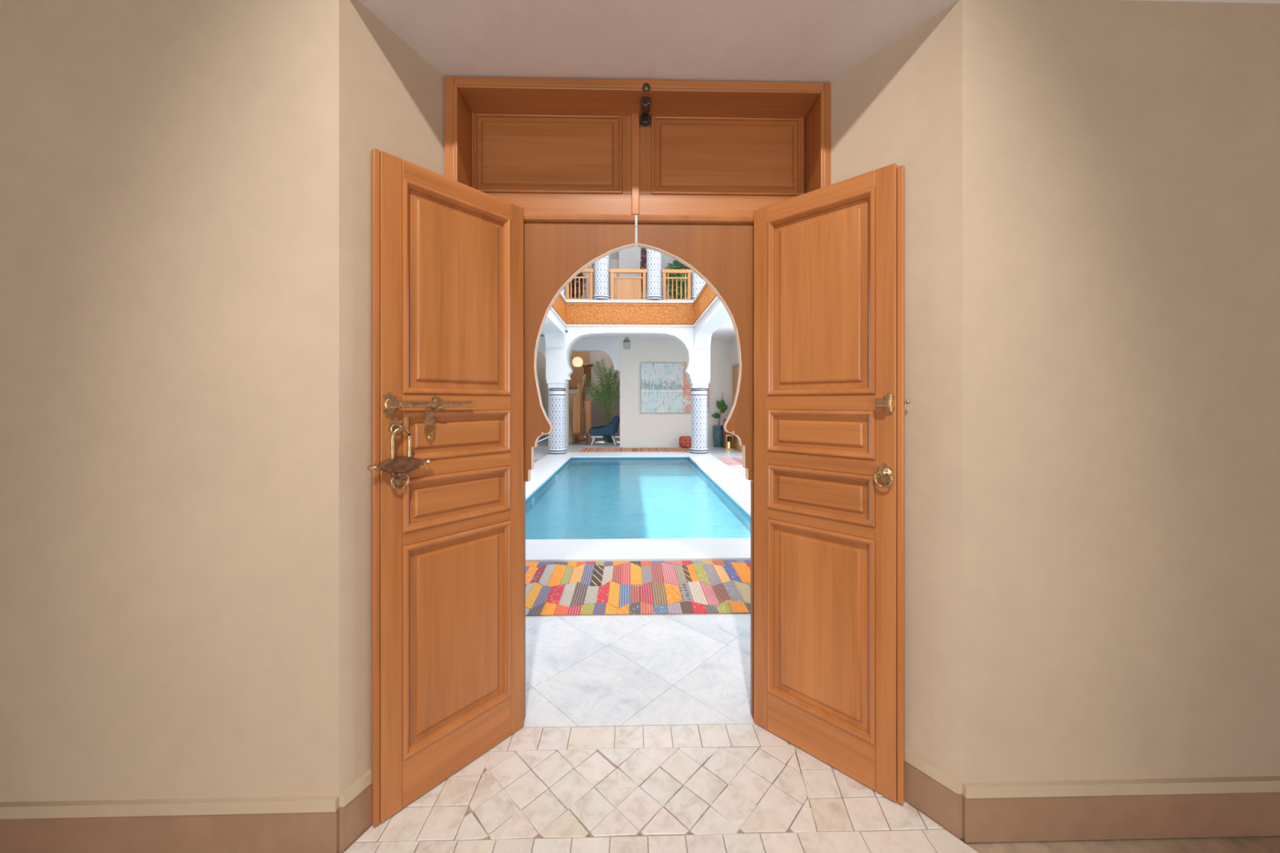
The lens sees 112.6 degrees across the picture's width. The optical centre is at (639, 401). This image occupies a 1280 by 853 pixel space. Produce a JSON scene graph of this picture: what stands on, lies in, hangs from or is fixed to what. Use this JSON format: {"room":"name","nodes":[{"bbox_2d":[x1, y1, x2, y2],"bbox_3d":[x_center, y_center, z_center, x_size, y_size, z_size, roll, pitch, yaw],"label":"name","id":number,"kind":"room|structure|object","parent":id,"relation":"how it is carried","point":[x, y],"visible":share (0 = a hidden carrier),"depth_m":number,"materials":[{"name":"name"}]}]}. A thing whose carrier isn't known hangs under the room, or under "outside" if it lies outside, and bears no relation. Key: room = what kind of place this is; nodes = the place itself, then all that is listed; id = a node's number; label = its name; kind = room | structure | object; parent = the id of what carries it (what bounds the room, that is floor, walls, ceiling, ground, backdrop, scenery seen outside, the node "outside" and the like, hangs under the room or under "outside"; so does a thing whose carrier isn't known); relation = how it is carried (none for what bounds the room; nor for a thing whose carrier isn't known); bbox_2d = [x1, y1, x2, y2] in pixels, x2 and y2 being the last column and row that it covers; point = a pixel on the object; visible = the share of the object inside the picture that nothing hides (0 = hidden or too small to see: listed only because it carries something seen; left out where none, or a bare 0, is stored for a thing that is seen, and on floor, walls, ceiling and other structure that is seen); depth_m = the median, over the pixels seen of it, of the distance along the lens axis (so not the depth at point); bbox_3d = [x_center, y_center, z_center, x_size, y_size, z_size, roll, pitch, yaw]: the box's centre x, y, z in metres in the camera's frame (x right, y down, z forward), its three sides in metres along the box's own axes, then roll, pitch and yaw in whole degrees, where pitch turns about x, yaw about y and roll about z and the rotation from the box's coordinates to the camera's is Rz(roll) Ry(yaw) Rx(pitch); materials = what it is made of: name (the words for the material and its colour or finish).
{"room":"entrance hallway","nodes":[
{"label":"entrance hallway","id":0,"kind":"room"},
{"bbox_2d":[0,0,444,802],"bbox_3d":[-1.685,0.047,1.465,1.897,2.606,0.405,0,0,-1],"label":"wall","id":1,"kind":"structure","parent":0,"point":[185,184],"depth_m":1.27,"materials":[{"name":"beige paint"}]},
{"bbox_2d":[0,768,372,852],"bbox_3d":[-1.679,1.268,1.427,1.867,0.175,0.361,0,0,-1],"label":"baseboard","id":2,"kind":"structure","parent":1,"relation":"attached to","point":[295,824],"depth_m":1.26,"materials":[{"name":"ceramic"}]},
{"bbox_2d":[471,112,639,721],"bbox_3d":[-0.353,0.060,1.807,0.702,2.571,0.061,0,0,-1],"label":"door","id":3,"kind":"structure","parent":1,"relation":"in","point":[575,180],"depth_m":1.80,"materials":[{"name":"brown wood"}]},
{"bbox_2d":[370,148,523,826],"bbox_3d":[-0.658,0.271,1.555,0.081,2.146,0.555,0,0,40],"label":"door","id":4,"kind":"structure","parent":3,"relation":"attached to","point":[446,254],"depth_m":1.51,"materials":[{"name":"brown wood"}]},
{"bbox_2d":[366,426,431,473],"bbox_3d":[-0.772,0.156,1.379,0.028,0.148,0.194,0,0,40],"label":"padlock","id":5,"kind":"object","parent":4,"relation":"hanging from","point":[399,464],"visible":1,"depth_m":1.37,"materials":[{"name":"metal"}]},
{"bbox_2d":[536,350,548,441],"bbox_3d":[-3.432,-2.200,9.155,0.150,7.100,14.740,0,0,-1],"label":"wall","id":6,"kind":"structure","parent":0,"point":[541,360],"depth_m":15.44,"materials":[{"name":"beige paint"}]},
{"bbox_2d":[542,309,564,347],"bbox_3d":[-2.077,-1.250,7.695,0.486,1.356,6.280,0,0,-1],"label":"wall","id":7,"kind":"structure","parent":0,"point":[553,330],"depth_m":10.52,"materials":[{"name":"white paint"}]},
{"bbox_2d":[568,351,589,387],"bbox_3d":[-2.804,-2.100,16.380,1.731,3.100,0.118,0,0,-1],"label":"wall","id":8,"kind":"structure","parent":0,"point":[577,375],"depth_m":16.33,"materials":[{"name":"paint"}]},
{"bbox_2d":[568,263,593,298],"bbox_3d":[-1.840,-3.420,12.752,0.845,1.683,0.380,0,0,-1],"label":"wall","id":9,"kind":"structure","parent":0,"point":[591,266],"depth_m":12.57,"materials":[{"name":"beige paint"}]},
{"bbox_2d":[568,351,619,436],"bbox_3d":[-1.447,-1.150,16.522,4.550,5.000,0.100,0,0,-1],"label":"wall","id":10,"kind":"structure","parent":0,"point":[597,415],"depth_m":16.47,"materials":[{"name":"beige paint"}]},
{"bbox_2d":[602,435,613,442],"bbox_3d":[-1.060,1.140,14.430,0.416,0.420,0.416,0,0,-1],"label":"pot","id":11,"kind":"object","parent":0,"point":[606,438],"depth_m":14.26,"materials":[{"name":"ceramic"}]},
{"bbox_2d":[609,258,618,298],"bbox_3d":[-0.755,-3.378,12.726,0.260,1.599,0.480,0,0,-1],"label":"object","id":12,"kind":"object","parent":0,"point":[614,263],"visible":0.43,"depth_m":12.49,"materials":[{"name":"beige paint"}]},
{"bbox_2d":[546,325,710,380],"bbox_3d":[-0.298,-1.243,11.096,4.197,1.371,0.400,0,0,-1],"label":"wall","id":13,"kind":"structure","parent":0,"point":[698,366],"depth_m":10.92,"materials":[{"name":"white paint"}]},
{"bbox_2d":[618,242,640,295],"bbox_3d":[-0.304,-4.159,12.691,0.632,3.161,0.590,0,0,-1],"label":"wall pier","id":14,"kind":"object","parent":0,"point":[629,258],"visible":0.21,"depth_m":12.39,"materials":[{"name":"grey paint"}]},
{"bbox_2d":[635,225,637,242],"bbox_3d":[-0.156,-1.250,4.797,4.197,1.356,0.398,0,0,-1],"label":"arcade","id":15,"kind":"object","parent":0,"point":[636,226],"visible":0.08,"depth_m":4.75,"materials":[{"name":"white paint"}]},
{"bbox_2d":[539,214,735,339],"bbox_3d":[-0.230,-1.910,7.657,6.185,0.020,11.280,0,0,-1],"label":"ceiling","id":16,"kind":"structure","parent":0,"point":[726,331],"depth_m":12.45,"materials":[{"name":"white paint"}]},
{"bbox_2d":[622,337,631,348],"bbox_3d":[-0.366,-1.699,11.895,0.210,0.402,0.210,0,0,-1],"label":"hanging lantern","id":17,"kind":"object","parent":16,"relation":"hanging from","point":[626,342],"visible":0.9,"depth_m":11.80,"materials":[{"name":"grey metal"}]},
{"bbox_2d":[525,436,750,539],"bbox_3d":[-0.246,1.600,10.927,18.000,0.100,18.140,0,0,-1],"label":"water","id":18,"kind":"structure","parent":0,"point":[666,514],"depth_m":6.23,"materials":[{"name":"blue liquid"}]},
{"bbox_2d":[548,247,729,446],"bbox_3d":[-0.353,-2.200,13.146,6.185,7.100,0.300,0,0,-1],"label":"wall","id":19,"kind":"structure","parent":0,"point":[637,428],"depth_m":13.02,"materials":[{"name":"beige paint"}]},
{"bbox_2d":[537,338,619,371],"bbox_3d":[-2.021,-1.279,12.935,2.820,1.242,0.044,0,0,-1],"label":"wall","id":20,"kind":"structure","parent":19,"relation":"attached to","point":[611,347],"depth_m":12.93,"materials":[{"name":"white paint"}]},
{"bbox_2d":[640,362,709,413],"bbox_3d":[1.062,-0.425,12.995,2.086,1.529,0.040,0,0,-1],"label":"painting","id":21,"kind":"object","parent":19,"relation":"attached to","point":[665,388],"visible":0.83,"depth_m":12.98,"materials":[{"name":"fabric"}]},
{"bbox_2d":[694,298,730,348],"bbox_3d":[1.670,-1.250,7.779,0.412,1.356,6.280,0,0,-1],"label":"wall","id":22,"kind":"structure","parent":0,"point":[717,315],"depth_m":9.53,"materials":[{"name":"white paint"}]},
{"bbox_2d":[729,336,738,412],"bbox_3d":[2.940,-2.200,7.598,0.150,7.100,11.340,0,0,-1],"label":"wall","id":23,"kind":"structure","parent":0,"point":[734,358],"depth_m":12.78,"materials":[{"name":"beige paint"}]},
{"bbox_2d":[732,363,742,452],"bbox_3d":[2.736,0.140,11.950,0.060,2.420,1.030,0,0,-1],"label":"door","id":24,"kind":"structure","parent":23,"relation":"in","point":[735,367],"depth_m":12.19,"materials":[{"name":"orange wood"}]},
{"bbox_2d":[343,436,1279,852],"bbox_3d":[-0.212,1.379,6.897,6.185,0.062,19.200,0,0,-1],"label":"floor","id":25,"kind":"structure","parent":0,"point":[720,788],"depth_m":1.53,"materials":[{"name":"tile"}]},
{"bbox_2d":[573,432,588,444],"bbox_3d":[-1.892,1.180,13.643,0.460,0.340,0.400,0,0,-1],"label":"side table","id":26,"kind":"object","parent":25,"relation":"on","point":[575,434],"visible":1,"depth_m":13.48,"materials":[{"name":"red wood"}]},
{"bbox_2d":[568,363,619,443],"bbox_3d":[-1.563,-0.032,15.119,2.445,2.763,2.300,0,0,-1],"label":"staircase","id":27,"kind":"structure","parent":25,"relation":"on","point":[579,406],"depth_m":14.57,"materials":[{"name":"wood"}]},
{"bbox_2d":[580,359,619,442],"bbox_3d":[-1.301,-0.051,14.345,1.670,2.801,0.637,0,0,4],"label":"potted palm","id":28,"kind":"object","parent":25,"relation":"on","point":[606,438],"visible":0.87,"depth_m":14.32,"materials":[{"name":"plant"}]},
{"bbox_2d":[588,415,619,444],"bbox_3d":[-1.133,0.904,13.728,0.952,0.908,0.800,0,0,-1],"label":"armchair","id":29,"kind":"object","parent":25,"relation":"on","point":[611,428],"visible":0.99,"depth_m":13.33,"materials":[{"name":"blue fabric"}]},
{"bbox_2d":[576,447,689,452],"bbox_3d":[-0.139,1.344,11.947,3.169,0.011,1.006,0,0,-1],"label":"rug","id":30,"kind":"object","parent":25,"relation":"on","point":[646,449],"visible":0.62,"depth_m":11.82,"materials":[{"name":"fabric"}]},
{"bbox_2d":[525,452,750,562],"bbox_3d":[-0.183,1.664,7.467,4.130,0.672,7.708,0,0,-1],"label":"pool","id":31,"kind":"object","parent":25,"relation":"in","point":[731,487],"visible":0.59,"depth_m":5.52,"materials":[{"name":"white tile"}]},
{"bbox_2d":[531,497,534,508],"bbox_3d":[-1.565,1.485,6.266,0.028,0.170,0.170,0,0,-1],"label":"lamp","id":32,"kind":"object","parent":31,"relation":"on","point":[533,499],"depth_m":6.23,"materials":[{"name":"glass"}]},
{"bbox_2d":[546,379,568,454],"bbox_3d":[-2.138,0.378,11.055,0.480,1.899,0.480,0,0,-1],"label":"column","id":33,"kind":"structure","parent":31,"relation":"on","point":[557,388],"depth_m":10.87,"materials":[{"name":"white tile"}]},
{"bbox_2d":[688,379,709,453],"bbox_3d":[1.545,0.378,11.137,0.480,1.899,0.480,0,0,-1],"label":"column","id":34,"kind":"structure","parent":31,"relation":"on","point":[699,388],"depth_m":10.95,"materials":[{"name":"white tile"}]},
{"bbox_2d":[525,560,750,616],"bbox_3d":[-0.046,1.345,3.149,3.050,0.009,0.892,0,0,-1],"label":"rug","id":35,"kind":"object","parent":25,"relation":"on","point":[638,587],"visible":0.56,"depth_m":3.09,"materials":[{"name":"fabric"}]},
{"bbox_2d":[678,435,691,447],"bbox_3d":[1.355,1.180,12.620,0.379,0.316,0.408,0,0,-1],"label":"pouf","id":36,"kind":"object","parent":25,"relation":"on","point":[684,441],"visible":0.83,"depth_m":12.43,"materials":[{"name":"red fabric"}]},
{"bbox_2d":[712,425,724,447],"bbox_3d":[2.356,1.029,12.776,0.373,0.643,0.373,0,0,-1],"label":"pot","id":37,"kind":"object","parent":25,"relation":"on","point":[717,430],"depth_m":12.63,"materials":[{"name":"ceramic"}]},
{"bbox_2d":[711,395,727,447],"bbox_3d":[2.372,0.522,12.792,0.416,1.657,0.371,0,0,-45],"label":"fig","id":38,"kind":"object","parent":25,"relation":"on","point":[717,430],"visible":0.93,"depth_m":12.70,"materials":[{"name":"plant"}]},
{"bbox_2d":[723,418,732,448],"bbox_3d":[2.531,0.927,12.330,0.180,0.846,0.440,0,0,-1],"label":"chair","id":39,"kind":"object","parent":25,"relation":"on","point":[724,420],"visible":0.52,"depth_m":12.47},
{"bbox_2d":[724,434,733,449],"bbox_3d":[2.535,1.063,12.187,0.198,0.575,0.198,0,0,-1],"label":"lantern","id":40,"kind":"object","parent":25,"relation":"on","point":[728,437],"visible":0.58,"depth_m":12.09,"materials":[{"name":"gold metal"}]},
{"bbox_2d":[717,457,745,475],"bbox_3d":[2.311,1.344,8.129,0.845,0.011,4.250,0,0,-1],"label":"rug","id":41,"kind":"object","parent":25,"relation":"on","point":[735,464],"visible":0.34,"depth_m":9.31,"materials":[{"name":"pink fabric"}]},
{"bbox_2d":[358,0,1279,83],"bbox_3d":[-0.035,-1.431,1.557,5.200,0.350,0.515,0,0,-1],"label":"ceiling","id":42,"kind":"structure","parent":0,"point":[781,41],"depth_m":1.45,"materials":[{"name":"grey paint"}]},
{"bbox_2d":[829,0,1279,782],"bbox_3d":[1.642,0.047,1.540,1.847,2.606,0.405,0,0,-1],"label":"wall","id":43,"kind":"structure","parent":0,"point":[1092,187],"depth_m":1.34,"materials":[{"name":"beige paint"}]},
{"bbox_2d":[444,76,831,193],"bbox_3d":[-0.003,0.049,1.744,1.502,2.602,0.222,0,0,-1],"label":"door frame","id":44,"kind":"structure","parent":43,"relation":"attached to","point":[464,95],"depth_m":1.69,"materials":[{"name":"brown wood"}]},
{"bbox_2d":[637,112,804,717],"bbox_3d":[0.344,0.060,1.819,0.712,2.571,0.069,0,0,-1],"label":"door","id":45,"kind":"structure","parent":43,"relation":"in","point":[703,180],"depth_m":1.81,"materials":[{"name":"brown wood"}]},
{"bbox_2d":[753,162,910,804],"bbox_3d":[0.679,0.271,1.596,0.562,2.146,0.079,0,0,43],"label":"door","id":46,"kind":"structure","parent":45,"relation":"attached to","point":[829,402],"depth_m":1.58,"materials":[{"name":"brown wood"}]},
{"bbox_2d":[904,748,1279,843],"bbox_3d":[1.621,1.268,1.359,1.838,0.175,0.312,0,0,10],"label":"baseboard","id":47,"kind":"structure","parent":43,"relation":"attached to","point":[975,812],"depth_m":1.32,"materials":[{"name":"ceramic"}]},
{"bbox_3d":[-0.912,-2.900,14.233,3.783,0.100,1.900,0,0,-1],"label":"ceiling","id":48,"kind":"structure","parent":0,"visible":0},
{"bbox_2d":[572,351,582,366],"bbox_3d":[-2.040,-2.001,13.958,0.348,1.697,0.348,0,0,-1],"label":"globe lamp","id":49,"kind":"object","parent":48,"relation":"hanging from","point":[577,361],"visible":0.98,"depth_m":13.84,"materials":[{"name":"glass"}]},
{"bbox_3d":[-0.230,-2.250,7.657,6.185,0.658,11.280,0,0,-1],"label":"floor","id":50,"kind":"structure","parent":0,"visible":0},
{"bbox_2d":[561,287,565,297],"bbox_3d":[-2.099,-4.147,11.066,0.460,3.105,0.460,0,0,-1],"label":"column","id":51,"kind":"structure","parent":50,"relation":"on","point":[563,291],"depth_m":10.95,"materials":[{"name":"white tile"}]},
{"bbox_2d":[568,272,586,298],"bbox_3d":[-1.813,-3.175,12.060,0.626,1.192,0.509,0,0,-1],"label":"bush","id":52,"kind":"object","parent":50,"relation":"on","point":[580,274],"visible":0.46,"depth_m":11.95,"materials":[{"name":"green plant"}]},
{"bbox_2d":[592,254,610,299],"bbox_3d":[-0.993,-4.147,11.040,0.460,3.105,0.460,0,0,-1],"label":"column","id":53,"kind":"structure","parent":50,"relation":"on","point":[601,266],"depth_m":10.87,"materials":[{"name":"white tile"}]},
{"bbox_2d":[550,281,718,326],"bbox_3d":[-0.190,-2.261,7.948,3.419,0.666,6.020,0,0,-1],"label":"band","id":54,"kind":"object","parent":50,"relation":"attached to","point":[571,313],"visible":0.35,"depth_m":10.86,"materials":[{"name":"orange wood"}]},
{"bbox_2d":[565,268,594,299],"bbox_3d":[-1.555,-3.001,10.948,0.739,0.812,0.080,0,0,-1],"label":"railing","id":55,"kind":"object","parent":54,"relation":"on","point":[590,271],"visible":0.76,"depth_m":10.92,"materials":[{"name":"orange wood"}]},
{"bbox_2d":[609,268,647,300],"bbox_3d":[-0.300,-3.001,10.976,0.956,0.812,0.080,0,0,-1],"label":"railing","id":56,"kind":"object","parent":54,"relation":"on","point":[631,295],"visible":0.96,"depth_m":10.96,"materials":[{"name":"orange wood"}]},
{"bbox_2d":[662,269,692,300],"bbox_3d":[0.949,-3.001,11.004,0.771,0.812,0.080,0,0,-1],"label":"railing","id":57,"kind":"object","parent":54,"relation":"on","point":[664,272],"visible":0.96,"depth_m":10.98,"materials":[{"name":"orange wood"}]},
{"bbox_2d":[639,247,646,298],"bbox_3d":[0.107,-3.507,11.904,0.380,1.857,0.488,0,0,19],"label":"flowering shrub","id":58,"kind":"object","parent":50,"relation":"on","point":[643,257],"visible":0.48,"depth_m":11.78,"materials":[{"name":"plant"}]},
{"bbox_2d":[645,248,662,300],"bbox_3d":[0.365,-4.147,11.071,0.460,3.105,0.460,0,0,-1],"label":"column","id":59,"kind":"structure","parent":50,"relation":"on","point":[653,257],"depth_m":10.90,"materials":[{"name":"white tile"}]},
{"bbox_2d":[662,259,691,298],"bbox_3d":[1.165,-3.352,12.230,1.059,1.546,0.525,0,0,-1],"label":"bush","id":60,"kind":"object","parent":50,"relation":"on","point":[677,264],"visible":0.5,"depth_m":12.07,"materials":[{"name":"green plant"}]},
{"bbox_2d":[690,271,704,300],"bbox_3d":[1.530,-4.147,11.147,0.460,3.105,0.460,0,0,-1],"label":"column","id":61,"kind":"structure","parent":50,"relation":"on","point":[697,282],"depth_m":10.98,"materials":[{"name":"white tile"}]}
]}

